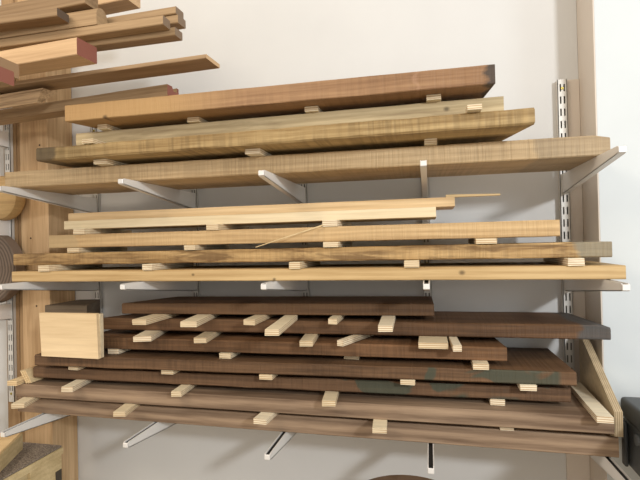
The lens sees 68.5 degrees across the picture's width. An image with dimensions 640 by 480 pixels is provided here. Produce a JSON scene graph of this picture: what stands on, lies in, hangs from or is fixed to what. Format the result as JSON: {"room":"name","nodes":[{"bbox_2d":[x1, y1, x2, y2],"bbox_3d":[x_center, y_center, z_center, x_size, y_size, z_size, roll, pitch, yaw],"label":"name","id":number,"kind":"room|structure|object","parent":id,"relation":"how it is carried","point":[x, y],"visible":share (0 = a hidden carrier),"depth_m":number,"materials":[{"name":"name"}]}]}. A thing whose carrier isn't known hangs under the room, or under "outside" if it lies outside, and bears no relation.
{"room":"woodworking shop","nodes":[
{"label":"woodworking shop","id":0,"kind":"room"},
{"bbox_2d":[0,66,13,87],"bbox_3d":[-1.209,-0.352,1.149,1.043,0.033,0.070,-1,-1,13],"label":"timber beam","id":1,"kind":"structure","parent":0,"point":[6,76],"depth_m":1.05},
{"bbox_2d":[0,57,18,78],"bbox_3d":[-1.222,-0.398,1.224,0.986,0.035,0.070,-1,-1,13],"label":"timber beam","id":2,"kind":"structure","parent":1,"relation":"on","point":[4,63],"depth_m":1.12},
{"bbox_2d":[0,0,577,479],"bbox_3d":[-0.978,0.038,1.869,3.649,3.000,0.100,-1,-1,13],"label":"wall","id":3,"kind":"structure","parent":0,"point":[531,45],"depth_m":1.56,"materials":[{"name":"paint"}]},
{"bbox_2d":[91,127,101,312],"bbox_3d":[-0.843,0.082,1.778,0.026,1.045,0.015,-1,-1,13],"label":"rail","id":4,"kind":"object","parent":3,"relation":"attached to","point":[97,293],"visible":0.16,"depth_m":1.77,"materials":[{"name":"white metal"}]},
{"bbox_2d":[0,413,70,436],"bbox_3d":[-0.879,0.589,1.568,0.015,0.058,0.409,-1,-1,13],"label":"shelf bracket","id":5,"kind":"object","parent":4,"relation":"attached to","point":[43,418],"visible":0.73,"depth_m":1.47,"materials":[{"name":"white metal"}]},
{"bbox_2d":[0,186,96,212],"bbox_3d":[-0.895,-0.129,1.574,0.015,0.058,0.409,-1,-1,13],"label":"shelf bracket","id":6,"kind":"object","parent":4,"relation":"attached to","point":[80,203],"visible":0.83,"depth_m":1.59,"materials":[{"name":"white metal"}]},
{"bbox_2d":[0,281,97,290],"bbox_3d":[-0.888,0.160,1.572,0.015,0.058,0.409,-1,-1,13],"label":"shelf bracket","id":7,"kind":"object","parent":4,"relation":"attached to","point":[91,285],"visible":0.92,"depth_m":1.56,"materials":[{"name":"white metal"}]},
{"bbox_2d":[190,189,199,295],"bbox_3d":[-0.447,0.072,1.686,0.026,1.045,0.015,-1,-1,13],"label":"rail","id":8,"kind":"object","parent":3,"relation":"attached to","point":[196,292],"visible":0.08,"depth_m":1.68,"materials":[{"name":"white metal"}]},
{"bbox_2d":[123,422,175,447],"bbox_3d":[-0.483,0.580,1.476,0.015,0.058,0.409,-1,-1,13],"label":"shelf bracket","id":9,"kind":"object","parent":8,"relation":"attached to","point":[153,428],"visible":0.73,"depth_m":1.37,"materials":[{"name":"white metal"}]},
{"bbox_2d":[118,178,194,207],"bbox_3d":[-0.499,-0.139,1.482,0.015,0.058,0.409,-1,-1,13],"label":"shelf bracket","id":10,"kind":"object","parent":8,"relation":"attached to","point":[185,199],"visible":0.87,"depth_m":1.49,"materials":[{"name":"white metal"}]},
{"bbox_2d":[120,281,196,290],"bbox_3d":[-0.493,0.150,1.480,0.015,0.058,0.409,-1,-1,13],"label":"shelf bracket","id":11,"kind":"object","parent":8,"relation":"attached to","point":[140,285],"visible":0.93,"depth_m":1.46,"materials":[{"name":"white metal"}]},
{"bbox_2d":[299,183,309,295],"bbox_3d":[-0.051,0.063,1.594,0.026,1.045,0.015,-1,-1,13],"label":"rail","id":12,"kind":"object","parent":3,"relation":"attached to","point":[307,292],"visible":0.06,"depth_m":1.59,"materials":[{"name":"white metal"}]},
{"bbox_2d":[264,432,295,459],"bbox_3d":[-0.087,0.570,1.384,0.015,0.058,0.409,-1,-1,13],"label":"shelf bracket","id":13,"kind":"object","parent":12,"relation":"attached to","point":[283,438],"visible":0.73,"depth_m":1.26,"materials":[{"name":"white metal"}]},
{"bbox_2d":[18,397,618,457],"bbox_3d":[-0.122,0.517,1.399,1.754,0.048,0.143,-1,-1,14],"label":"board","id":14,"kind":"object","parent":13,"relation":"on","point":[566,442],"visible":0.52,"depth_m":1.27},
{"bbox_2d":[11,397,39,408],"bbox_3d":[-0.924,0.505,1.546,0.039,0.014,0.241,-1,-1,-3],"label":"stick","id":15,"kind":"object","parent":14,"relation":"on","point":[23,402],"visible":0.42,"depth_m":1.45,"materials":[{"name":"brown wood"}]},
{"bbox_2d":[113,403,140,416],"bbox_3d":[-0.564,0.496,1.455,0.036,0.014,0.241,-1,-1,3],"label":"stick","id":16,"kind":"object","parent":14,"relation":"on","point":[125,409],"visible":0.42,"depth_m":1.35,"materials":[{"name":"brown wood"}]},
{"bbox_2d":[253,412,277,424],"bbox_3d":[-0.126,0.486,1.371,0.038,0.014,0.241,-1,-1,17],"label":"stick","id":17,"kind":"object","parent":14,"relation":"on","point":[263,418],"visible":0.42,"depth_m":1.27,"materials":[{"name":"brown wood"}]},
{"bbox_2d":[16,378,613,433],"bbox_3d":[-0.109,0.458,1.421,1.704,0.040,0.251,-1,-1,13],"label":"board","id":18,"kind":"object","parent":17,"relation":"on","point":[572,416],"visible":0.46,"depth_m":1.27,"materials":[{"name":"wood"}]},
{"bbox_2d":[7,376,25,385],"bbox_3d":[-0.948,0.451,1.593,0.034,0.015,0.240,-1,-1,9],"label":"stick","id":19,"kind":"object","parent":18,"relation":"on","point":[17,381],"visible":0.42,"depth_m":1.48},
{"bbox_2d":[25,368,43,382],"bbox_3d":[-0.917,0.437,1.562,0.025,0.040,0.130,-1,-1,13],"label":"stick","id":20,"kind":"object","parent":18,"relation":"on","point":[29,373],"visible":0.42,"depth_m":1.51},
{"bbox_2d":[61,379,93,391],"bbox_3d":[-0.746,0.445,1.517,0.035,0.015,0.241,-1,-1,3],"label":"stick","id":21,"kind":"object","parent":18,"relation":"on","point":[76,384],"visible":0.48,"depth_m":1.42,"materials":[{"name":"brown wood"}]},
{"bbox_2d":[171,384,195,396],"bbox_3d":[-0.390,0.437,1.448,0.030,0.015,0.241,-1,-1,8],"label":"stick","id":22,"kind":"object","parent":18,"relation":"on","point":[182,389],"visible":0.42,"depth_m":1.35,"materials":[{"name":"brown wood"}]},
{"bbox_2d":[33,365,570,401],"bbox_3d":[-0.121,0.405,1.457,1.577,0.035,0.253,-1,-1,13],"label":"board","id":23,"kind":"object","parent":18,"relation":"on","point":[551,393],"visible":0.44,"depth_m":1.30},
{"bbox_2d":[259,374,277,379],"bbox_3d":[-0.123,0.380,1.416,0.038,0.014,0.240,-1,-1,13],"label":"stick","id":24,"kind":"object","parent":23,"relation":"on","point":[261,376],"visible":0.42,"depth_m":1.30,"materials":[{"name":"brown wood"}]},
{"bbox_2d":[35,347,576,385],"bbox_3d":[-0.105,0.355,1.429,1.542,0.033,0.274,-1,-1,12],"label":"board","id":25,"kind":"object","parent":24,"relation":"on","point":[542,366],"visible":0.51,"depth_m":1.28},
{"bbox_2d":[39,312,103,358],"bbox_3d":[-0.750,0.286,1.418,0.202,0.134,0.026,-1,-1,12],"label":"wood block","id":26,"kind":"object","parent":25,"relation":"on","point":[71,335],"visible":1,"depth_m":1.40,"materials":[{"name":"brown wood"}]},
{"bbox_2d":[108,349,130,353],"bbox_3d":[-0.611,0.344,1.560,0.037,0.015,0.235,-1,-1,13],"label":"stick","id":27,"kind":"object","parent":25,"relation":"on","point":[110,351],"visible":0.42,"depth_m":1.45,"materials":[{"name":"brown wood"}]},
{"bbox_2d":[104,330,506,360],"bbox_3d":[-0.105,0.305,1.437,1.240,0.035,0.222,-1,-1,13],"label":"board","id":28,"kind":"object","parent":27,"relation":"on","point":[393,346],"visible":0.62,"depth_m":1.33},
{"bbox_2d":[45,299,99,313],"bbox_3d":[-0.784,0.256,1.564,0.155,0.097,0.165,-1,-1,13],"label":"dark offcut","id":29,"kind":"object","parent":28,"relation":"on","point":[84,305],"visible":0.36,"depth_m":1.50,"materials":[{"name":"brown wood"}]},
{"bbox_2d":[133,330,166,341],"bbox_3d":[-0.521,0.290,1.490,0.053,0.015,0.241,-1,-1,-1],"label":"stick","id":30,"kind":"object","parent":28,"relation":"on","point":[147,335],"visible":0.52,"depth_m":1.39,"materials":[{"name":"brown wood"}]},
{"bbox_2d":[194,332,222,342],"bbox_3d":[-0.329,0.285,1.450,0.037,0.015,0.240,-1,-1,5],"label":"stick","id":31,"kind":"object","parent":28,"relation":"on","point":[205,337],"visible":0.52,"depth_m":1.35,"materials":[{"name":"brown wood"}]},
{"bbox_2d":[299,334,319,345],"bbox_3d":[-0.023,0.278,1.375,0.036,0.015,0.242,-1,-1,7],"label":"stick","id":32,"kind":"object","parent":28,"relation":"on","point":[307,339],"visible":0.52,"depth_m":1.27,"materials":[{"name":"brown wood"}]},
{"bbox_2d":[337,335,372,345],"bbox_3d":[0.120,0.274,1.350,0.019,0.015,0.240,-2,-1,34],"label":"stick","id":33,"kind":"object","parent":28,"relation":"on","point":[345,341],"visible":0.52,"depth_m":1.29,"materials":[{"name":"brown wood"}]},
{"bbox_2d":[103,311,610,339],"bbox_3d":[0.037,0.250,1.447,1.468,0.037,0.221,-1,-1,13],"label":"board","id":34,"kind":"object","parent":28,"relation":"on","point":[545,325],"visible":0.74,"depth_m":1.32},
{"bbox_2d":[132,314,181,324],"bbox_3d":[-0.492,0.236,1.463,0.045,0.015,0.241,-1,-1,13],"label":"stick","id":35,"kind":"object","parent":34,"relation":"on","point":[145,320],"visible":0.58,"depth_m":1.38,"materials":[{"name":"brown wood"}]},
{"bbox_2d":[180,314,220,326],"bbox_3d":[-0.351,0.232,1.410,0.047,0.015,0.241,-1,-1,5],"label":"stick","id":36,"kind":"object","parent":34,"relation":"on","point":[197,320],"visible":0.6,"depth_m":1.33,"materials":[{"name":"brown wood"}]},
{"bbox_2d":[243,315,274,324],"bbox_3d":[-0.169,0.228,1.417,0.034,0.015,0.241,-1,-1,13],"label":"stick","id":37,"kind":"object","parent":34,"relation":"on","point":[255,319],"visible":0.52,"depth_m":1.32,"materials":[{"name":"brown wood"}]},
{"bbox_2d":[122,296,433,315],"bbox_3d":[-0.135,0.203,1.472,0.950,0.033,0.191,-1,-1,11],"label":"board","id":38,"kind":"object","parent":34,"relation":"on","point":[237,305],"visible":1,"depth_m":1.40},
{"bbox_2d":[265,315,297,335],"bbox_3d":[-0.100,0.225,1.260,0.036,0.015,0.241,-1,-1,8],"label":"stick","id":39,"kind":"object","parent":34,"relation":"on","point":[286,321],"visible":1,"depth_m":1.21,"materials":[{"name":"brown wood"}]},
{"bbox_2d":[328,315,346,323],"bbox_3d":[0.061,0.223,1.400,0.025,0.015,0.241,-1,-1,13],"label":"stick","id":40,"kind":"object","parent":34,"relation":"on","point":[334,319],"visible":0.48,"depth_m":1.29,"materials":[{"name":"brown wood"}]},
{"bbox_2d":[378,316,395,331],"bbox_3d":[0.184,0.219,1.274,0.036,0.015,0.241,-1,-1,11],"label":"stick","id":41,"kind":"object","parent":34,"relation":"on","point":[386,324],"visible":0.76,"depth_m":1.19,"materials":[{"name":"brown wood"}]},
{"bbox_2d":[418,336,447,348],"bbox_3d":[0.314,0.270,1.310,0.074,0.015,0.241,-1,-1,13],"label":"stick","id":42,"kind":"object","parent":28,"relation":"on","point":[425,342],"visible":0.52,"depth_m":1.20,"materials":[{"name":"brown wood"}]},
{"bbox_2d":[447,337,461,351],"bbox_3d":[0.360,0.268,1.276,0.021,0.015,0.241,-1,-1,10],"label":"stick","id":43,"kind":"object","parent":28,"relation":"on","point":[456,346],"visible":0.58,"depth_m":1.18,"materials":[{"name":"brown wood"}]},
{"bbox_2d":[219,352,239,358],"bbox_3d":[-0.247,0.335,1.469,0.037,0.015,0.242,-1,-1,13],"label":"stick","id":44,"kind":"object","parent":25,"relation":"on","point":[223,355],"visible":0.42,"depth_m":1.35,"materials":[{"name":"brown wood"}]},
{"bbox_2d":[470,360,488,369],"bbox_3d":[0.429,0.318,1.291,0.038,0.015,0.241,-1,-1,13],"label":"stick","id":45,"kind":"object","parent":25,"relation":"on","point":[476,364],"visible":0.42,"depth_m":1.18,"materials":[{"name":"brown wood"}]},
{"bbox_2d":[517,384,536,390],"bbox_3d":[0.538,0.364,1.269,0.039,0.014,0.242,-1,-1,13],"label":"stick","id":46,"kind":"object","parent":23,"relation":"on","point":[523,387],"visible":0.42,"depth_m":1.15,"materials":[{"name":"brown wood"}]},
{"bbox_2d":[322,391,338,405],"bbox_3d":[0.037,0.426,1.341,0.036,0.015,0.241,-1,-1,7],"label":"stick","id":47,"kind":"object","parent":18,"relation":"on","point":[330,398],"visible":0.46,"depth_m":1.24,"materials":[{"name":"brown wood"}]},
{"bbox_2d":[567,383,613,423],"bbox_3d":[0.684,0.410,1.200,0.035,0.015,0.270,-1,-1,15],"label":"stick","id":48,"kind":"object","parent":18,"relation":"on","point":[590,403],"visible":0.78,"depth_m":1.15,"materials":[{"name":"beige wood"}]},
{"bbox_2d":[372,419,386,433],"bbox_3d":[0.168,0.478,1.295,0.036,0.014,0.241,-1,-1,9],"label":"stick","id":49,"kind":"object","parent":14,"relation":"on","point":[379,426],"visible":0.42,"depth_m":1.19,"materials":[{"name":"brown wood"}]},
{"bbox_2d":[579,339,622,436],"bbox_3d":[0.731,0.366,1.232,0.018,0.208,0.258,-1,-1,13],"label":"plywood offcut","id":50,"kind":"object","parent":14,"relation":"on","point":[593,378],"visible":0.71,"depth_m":1.22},
{"bbox_2d":[258,170,304,203],"bbox_3d":[-0.103,-0.149,1.391,0.015,0.058,0.409,-1,-1,13],"label":"shelf bracket","id":51,"kind":"object","parent":12,"relation":"attached to","point":[296,192],"visible":0.88,"depth_m":1.38,"materials":[{"name":"white metal"}]},
{"bbox_2d":[261,281,306,290],"bbox_3d":[-0.097,0.140,1.388,0.015,0.058,0.409,-1,-1,13],"label":"shelf bracket","id":52,"kind":"object","parent":12,"relation":"attached to","point":[271,285],"visible":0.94,"depth_m":1.35,"materials":[{"name":"white metal"}]},
{"bbox_2d":[12,261,625,281],"bbox_3d":[-0.103,0.095,1.389,1.703,0.032,0.251,-1,-1,13],"label":"board","id":53,"kind":"object","parent":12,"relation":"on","point":[474,270],"visible":0.94,"depth_m":1.24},
{"bbox_2d":[38,264,101,270],"bbox_3d":[-0.815,0.087,1.546,0.040,0.017,0.242,-1,-1,13],"label":"stick","id":54,"kind":"object","parent":53,"relation":"on","point":[74,266],"visible":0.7,"depth_m":1.49,"materials":[{"name":"brown wood"}]},
{"bbox_2d":[142,263,192,269],"bbox_3d":[-0.469,0.079,1.464,0.032,0.017,0.242,-1,-1,13],"label":"stick","id":55,"kind":"object","parent":53,"relation":"on","point":[154,266],"visible":0.74,"depth_m":1.40,"materials":[{"name":"brown wood"}]},
{"bbox_2d":[289,261,319,268],"bbox_3d":[-0.041,0.068,1.363,0.030,0.017,0.241,-1,-1,13],"label":"stick","id":56,"kind":"object","parent":53,"relation":"on","point":[296,264],"visible":0.76,"depth_m":1.28,"materials":[{"name":"brown wood"}]},
{"bbox_2d":[13,241,611,264],"bbox_3d":[-0.126,0.043,1.409,1.718,0.037,0.223,-1,-1,14],"label":"board","id":57,"kind":"object","parent":53,"relation":"on","point":[582,249],"visible":0.98,"depth_m":1.26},
{"bbox_2d":[67,247,127,252],"bbox_3d":[-0.735,0.032,1.566,0.043,0.014,0.241,-1,-1,13],"label":"stick","id":58,"kind":"object","parent":57,"relation":"on","point":[94,249],"visible":0.94,"depth_m":1.53,"materials":[{"name":"brown wood"}]},
{"bbox_2d":[49,220,559,247],"bbox_3d":[-0.111,-0.012,1.412,1.478,0.041,0.202,-1,-1,13],"label":"board","id":59,"kind":"object","parent":58,"relation":"on","point":[528,228],"visible":0.97,"depth_m":1.28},
{"bbox_2d":[73,229,131,234],"bbox_3d":[-0.719,-0.026,1.569,0.040,0.017,0.241,-1,-1,13],"label":"stick","id":60,"kind":"object","parent":59,"relation":"on","point":[75,231],"visible":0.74,"depth_m":1.51,"materials":[{"name":"brown wood"}]},
{"bbox_2d":[64,207,435,229],"bbox_3d":[-0.239,-0.060,1.447,1.156,0.027,0.150,-1,-1,13],"label":"board","id":61,"kind":"object","parent":60,"relation":"on","point":[418,213],"visible":0.93,"depth_m":1.37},
{"bbox_2d":[68,194,499,220],"bbox_3d":[-0.155,-0.092,1.427,1.313,0.033,0.130,-1,-1,13],"label":"board","id":62,"kind":"object","parent":61,"relation":"on","point":[441,203],"depth_m":1.35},
{"bbox_2d":[206,224,248,229],"bbox_3d":[-0.283,-0.037,1.467,0.037,0.017,0.241,-1,-1,13],"label":"stick","id":63,"kind":"object","parent":59,"relation":"on","point":[208,226],"visible":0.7,"depth_m":1.38,"materials":[{"name":"brown wood"}]},
{"bbox_2d":[322,220,350,226],"bbox_3d":[0.053,-0.045,1.389,0.042,0.017,0.241,-1,-1,13],"label":"stick","id":64,"kind":"object","parent":59,"relation":"on","point":[325,223],"visible":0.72,"depth_m":1.28,"materials":[{"name":"brown wood"}]},
{"bbox_2d":[184,245,228,249],"bbox_3d":[-0.349,0.022,1.469,0.035,0.014,0.242,-1,-1,13],"label":"stick","id":65,"kind":"object","parent":57,"relation":"on","point":[186,247],"visible":0.88,"depth_m":1.41,"materials":[{"name":"brown wood"}]},
{"bbox_2d":[323,242,351,246],"bbox_3d":[0.055,0.012,1.368,0.041,0.014,0.241,-1,-1,13],"label":"stick","id":66,"kind":"object","parent":57,"relation":"on","point":[325,244],"visible":0.94,"depth_m":1.25,"materials":[{"name":"brown wood"}]},
{"bbox_2d":[468,238,496,243],"bbox_3d":[0.437,0.003,1.273,0.049,0.014,0.241,-1,-1,13],"label":"stick","id":67,"kind":"object","parent":57,"relation":"on","point":[474,240],"visible":0.98,"depth_m":1.16,"materials":[{"name":"brown wood"}]},
{"bbox_2d":[404,260,420,267],"bbox_3d":[0.256,0.061,1.292,0.037,0.017,0.241,-1,-1,13],"label":"stick","id":68,"kind":"object","parent":53,"relation":"on","point":[407,263],"visible":0.76,"depth_m":1.18,"materials":[{"name":"brown wood"}]},
{"bbox_2d":[543,258,584,265],"bbox_3d":[0.621,0.052,1.205,0.036,0.017,0.241,-1,-1,13],"label":"stick","id":69,"kind":"object","parent":53,"relation":"on","point":[562,261],"visible":0.76,"depth_m":1.09,"materials":[{"name":"brown wood"}]},
{"bbox_2d":[421,177,431,296],"bbox_3d":[0.341,0.053,1.503,0.026,1.045,0.015,-1,-1,13],"label":"rail","id":70,"kind":"object","parent":3,"relation":"attached to","point":[424,242],"visible":0.07,"depth_m":1.50,"materials":[{"name":"white metal"}]},
{"bbox_2d":[420,160,427,197],"bbox_3d":[0.289,-0.159,1.300,0.015,0.058,0.409,-1,-1,13],"label":"shelf bracket","id":71,"kind":"object","parent":70,"relation":"attached to","point":[423,164],"visible":0.87,"depth_m":1.21,"materials":[{"name":"white metal"}]},
{"bbox_2d":[428,443,433,473],"bbox_3d":[0.305,0.560,1.294,0.015,0.058,0.409,-1,-1,13],"label":"shelf bracket","id":72,"kind":"object","parent":70,"relation":"attached to","point":[430,445],"visible":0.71,"depth_m":1.15,"materials":[{"name":"white metal"}]},
{"bbox_2d":[556,79,574,370],"bbox_3d":[0.735,0.043,1.402,0.026,1.045,0.015,-1,-1,13],"label":"rail","id":73,"kind":"object","parent":3,"relation":"attached to","point":[561,85],"visible":0.48,"depth_m":1.40,"materials":[{"name":"white metal"}]},
{"bbox_2d":[562,146,625,192],"bbox_3d":[0.680,-0.169,1.189,0.015,0.058,0.429,-1,-1,13],"label":"shelf bracket","id":74,"kind":"object","parent":73,"relation":"attached to","point":[573,178],"visible":1,"depth_m":1.17,"materials":[{"name":"white metal"}]},
{"bbox_2d":[565,279,629,290],"bbox_3d":[0.687,0.120,1.187,0.015,0.058,0.429,-1,-1,13],"label":"shelf bracket","id":75,"kind":"object","parent":73,"relation":"attached to","point":[570,284],"visible":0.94,"depth_m":1.14,"materials":[{"name":"white metal"}]},
{"bbox_2d":[589,455,630,479],"bbox_3d":[0.702,0.550,1.182,0.016,0.058,0.429,-1,-1,12],"label":"shelf bracket","id":76,"kind":"object","parent":73,"relation":"attached to","point":[608,464],"visible":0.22,"depth_m":1.10,"materials":[{"name":"white metal"}]},
{"bbox_2d":[556,79,589,479],"bbox_3d":[0.760,0.207,1.409,0.062,1.376,0.010,-1,-1,13],"label":"trim","id":77,"kind":"structure","parent":3,"relation":"attached to","point":[577,466],"depth_m":1.40,"materials":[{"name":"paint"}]},
{"bbox_2d":[5,135,609,194],"bbox_3d":[-0.117,-0.203,1.385,1.675,0.049,0.243,-1,-1,12],"label":"board","id":78,"kind":"object","parent":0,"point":[560,153],"visible":0.94,"depth_m":1.27,"materials":[{"name":"wood"}]},
{"bbox_2d":[93,159,128,165],"bbox_3d":[-0.598,-0.223,1.453,0.044,0.013,0.241,-1,-1,13],"label":"stick","id":79,"kind":"object","parent":78,"relation":"on","point":[101,162],"visible":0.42,"depth_m":1.35,"materials":[{"name":"brown wood"}]},
{"bbox_2d":[245,148,270,156],"bbox_3d":[-0.151,-0.234,1.356,0.042,0.013,0.242,-1,-1,13],"label":"stick","id":80,"kind":"object","parent":78,"relation":"on","point":[255,152],"visible":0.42,"depth_m":1.24,"materials":[{"name":"brown wood"}]},
{"bbox_2d":[36,108,534,167],"bbox_3d":[-0.140,-0.260,1.312,1.326,0.038,0.244,-1,-1,13],"label":"board","id":81,"kind":"object","parent":80,"relation":"on","point":[488,126],"visible":0.72,"depth_m":1.20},
{"bbox_2d":[465,104,481,112],"bbox_3d":[0.374,-0.299,1.172,0.032,0.012,0.241,-1,-1,13],"label":"stick","id":82,"kind":"object","parent":81,"relation":"on","point":[472,108],"visible":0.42,"depth_m":1.06,"materials":[{"name":"brown wood"}]},
{"bbox_2d":[76,96,503,144],"bbox_3d":[-0.123,-0.316,1.390,1.226,0.047,0.201,-1,-1,13],"label":"board","id":83,"kind":"object","parent":82,"relation":"on","point":[408,111],"visible":0.34,"depth_m":1.27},
{"bbox_2d":[65,64,494,129],"bbox_3d":[-0.139,-0.377,1.325,1.170,0.047,0.202,-1,-1,12],"label":"board","id":84,"kind":"object","parent":83,"relation":"on","point":[472,82],"visible":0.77,"depth_m":1.23,"materials":[{"name":"wood"}]},
{"bbox_2d":[0,84,178,124],"bbox_3d":[-1.014,-0.416,1.569,1.236,0.034,0.055,-1,-1,19],"label":"batten","id":85,"kind":"object","parent":84,"relation":"on","point":[55,109],"visible":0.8,"depth_m":1.47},
{"bbox_2d":[426,94,440,102],"bbox_3d":[0.311,-0.357,1.291,0.036,0.013,0.241,-1,-1,13],"label":"stick","id":86,"kind":"object","parent":83,"relation":"on","point":[435,97],"visible":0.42,"depth_m":1.18,"materials":[{"name":"brown wood"}]},
{"bbox_2d":[576,0,639,479],"bbox_3d":[1.833,-0.032,1.147,2.147,3.000,0.237,-1,-1,13],"label":"wall","id":87,"kind":"structure","parent":0,"point":[617,22],"depth_m":1.26,"materials":[{"name":"white paint"}]},
{"bbox_2d":[576,0,606,479],"bbox_3d":[0.774,-0.006,1.341,0.004,3.000,0.138,-1,-1,13],"label":"wooden post","id":88,"kind":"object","parent":87,"relation":"attached to","point":[586,60],"depth_m":1.33,"materials":[{"name":"paint"}]},
{"bbox_3d":[-0.370,1.555,-0.433,5.800,0.100,4.300,-1,-1,13],"label":"floor","id":89,"kind":"structure","parent":0,"visible":0},
{"bbox_2d":[1,0,21,427],"bbox_3d":[-1.125,0.091,1.790,0.056,2.900,0.116,-1,-1,13],"label":"timber post","id":90,"kind":"object","parent":89,"relation":"on","point":[14,416],"visible":0.14,"depth_m":1.73,"materials":[{"name":"brown wood"}]},
{"bbox_2d":[4,108,16,401],"bbox_3d":[-1.139,-0.034,1.726,0.026,1.250,0.015,-1,-1,13],"label":"rail","id":91,"kind":"object","parent":90,"relation":"attached to","point":[8,152],"visible":0.44,"depth_m":1.72,"materials":[{"name":"white metal"}]},
{"bbox_2d":[0,130,8,147],"bbox_3d":[-1.189,-0.366,1.547,0.015,0.058,0.361,-1,-1,13],"label":"shelf bracket","id":92,"kind":"object","parent":91,"relation":"attached to","point":[4,141],"visible":1,"depth_m":1.70,"materials":[{"name":"white metal"}]},
{"bbox_2d":[0,303,11,319],"bbox_3d":[-1.168,0.260,1.571,0.015,0.058,0.301,-1,-1,13],"label":"shelf bracket","id":93,"kind":"object","parent":91,"relation":"attached to","point":[5,309],"visible":1,"depth_m":1.69,"materials":[{"name":"white metal"}]},
{"bbox_2d":[0,235,24,302],"bbox_3d":[-1.191,0.101,1.702,0.260,0.260,0.047,-1,-1,13],"label":"roll","id":94,"kind":"object","parent":91,"relation":"on","point":[9,246],"visible":0.68,"depth_m":1.66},
{"bbox_2d":[0,221,9,235],"bbox_3d":[-1.175,-0.041,1.573,0.015,0.058,0.301,-1,-1,13],"label":"shelf bracket","id":95,"kind":"object","parent":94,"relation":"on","point":[4,225],"visible":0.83,"depth_m":1.70,"materials":[{"name":"white metal"}]},
{"bbox_2d":[0,176,24,220],"bbox_3d":[-1.142,-0.150,1.690,0.160,0.160,0.047,-1,-1,13],"label":"turning blank","id":96,"kind":"object","parent":94,"relation":"on","point":[11,206],"visible":0.66,"depth_m":1.66,"materials":[{"name":"brown wood"}]},
{"bbox_2d":[0,88,55,108],"bbox_3d":[-1.211,-0.413,1.523,0.872,0.036,0.052,-1,-1,18],"label":"timber offcut","id":97,"kind":"object","parent":91,"relation":"on","point":[35,96],"visible":1,"depth_m":1.40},
{"bbox_2d":[0,54,219,94],"bbox_3d":[-0.960,-0.456,1.430,1.404,0.011,0.076,-1,-1,15],"label":"trim","id":98,"kind":"structure","parent":97,"relation":"on","point":[198,62],"depth_m":1.31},
{"bbox_2d":[0,37,96,75],"bbox_3d":[-1.134,-0.485,1.391,1.085,0.045,0.070,-1,-1,16],"label":"timber beam","id":99,"kind":"structure","parent":98,"relation":"on","point":[72,52],"depth_m":1.25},
{"bbox_2d":[0,15,169,50],"bbox_3d":[-1.033,-0.560,1.387,1.288,0.024,0.036,-1,-1,13],"label":"batten","id":100,"kind":"object","parent":99,"relation":"on","point":[157,23],"visible":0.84,"depth_m":1.28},
{"bbox_2d":[0,8,68,31],"bbox_3d":[-1.184,-0.590,1.361,1.009,0.022,0.044,-1,-1,11],"label":"batten","id":101,"kind":"object","parent":100,"relation":"on","point":[54,16],"visible":1,"depth_m":1.27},
{"bbox_2d":[0,8,106,38],"bbox_3d":[-1.129,-0.596,1.417,1.090,0.052,0.050,-1,-1,13],"label":"trim","id":102,"kind":"structure","parent":100,"relation":"on","point":[91,17],"depth_m":1.29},
{"bbox_2d":[0,0,97,15],"bbox_3d":[-1.142,-0.654,1.446,1.053,0.041,0.051,-1,-1,15],"label":"timber beam","id":103,"kind":"structure","parent":102,"relation":"on","point":[67,6],"depth_m":1.32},
{"bbox_2d":[98,0,139,14],"bbox_3d":[-1.085,-0.698,1.543,1.122,0.035,0.061,-1,-1,17],"label":"batten","id":104,"kind":"object","parent":103,"relation":"on","point":[109,7],"visible":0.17,"depth_m":1.39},
{"bbox_2d":[85,27,182,51],"bbox_3d":[-1.018,-0.546,1.425,1.300,0.022,0.040,-1,-1,13],"label":"batten","id":105,"kind":"object","parent":99,"relation":"on","point":[172,35],"visible":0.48,"depth_m":1.30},
{"bbox_2d":[166,15,185,29],"bbox_3d":[-1.010,-0.584,1.454,1.303,0.023,0.040,-1,-1,14],"label":"batten","id":106,"kind":"object","parent":105,"relation":"on","point":[177,21],"visible":0.07,"depth_m":1.28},
{"bbox_2d":[107,6,183,22],"bbox_3d":[-1.014,-0.607,1.451,1.299,0.020,0.040,-1,-1,14],"label":"batten","id":107,"kind":"object","parent":106,"relation":"on","point":[169,11],"visible":0.22,"depth_m":1.29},
{"bbox_2d":[14,0,24,441],"bbox_3d":[-1.085,0.090,1.782,0.026,2.900,0.113,-1,-1,13],"label":"timber post","id":108,"kind":"object","parent":89,"relation":"on","point":[17,124],"visible":0.16,"depth_m":1.73,"materials":[{"name":"brown wood"}]},
{"bbox_2d":[0,442,62,479],"bbox_3d":[-1.206,1.119,1.376,0.585,0.841,0.564,-1,-1,13],"label":"base cabinet","id":109,"kind":"object","parent":89,"relation":"on","point":[35,461],"visible":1,"depth_m":1.51,"materials":[{"name":"wood"}]},
{"bbox_2d":[0,432,22,471],"bbox_3d":[-1.054,0.664,1.394,0.200,0.060,0.300,-1,-1,-12],"label":"tray","id":110,"kind":"object","parent":109,"relation":"on","point":[10,446],"visible":0.93,"depth_m":1.48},
{"bbox_2d":[18,0,77,479],"bbox_3d":[-1.016,0.088,1.759,0.120,2.900,0.127,-1,-1,13],"label":"timber post","id":111,"kind":"object","parent":89,"relation":"on","point":[39,220],"visible":0.37,"depth_m":1.71,"materials":[{"name":"brown wood"}]},
{"bbox_2d":[369,475,432,479],"bbox_3d":[0.220,1.070,1.121,0.314,0.872,0.314,-1,-1,13],"label":"round stool","id":112,"kind":"object","parent":89,"relation":"on","point":[388,477],"visible":1,"depth_m":1.26,"materials":[{"name":"brown wood"}]},
{"bbox_3d":[1.148,1.016,0.859,0.620,0.932,0.520,-1,-1,13],"label":"cabinet","id":113,"kind":"object","parent":89,"relation":"on","visible":0},
{"bbox_2d":[621,397,639,476],"bbox_3d":[0.885,0.474,0.908,0.372,0.163,0.528,-1,-1,13],"label":"tool case","id":114,"kind":"object","parent":113,"relation":"on","point":[630,406],"visible":0.92,"depth_m":1.15,"materials":[{"name":"black plastic"}]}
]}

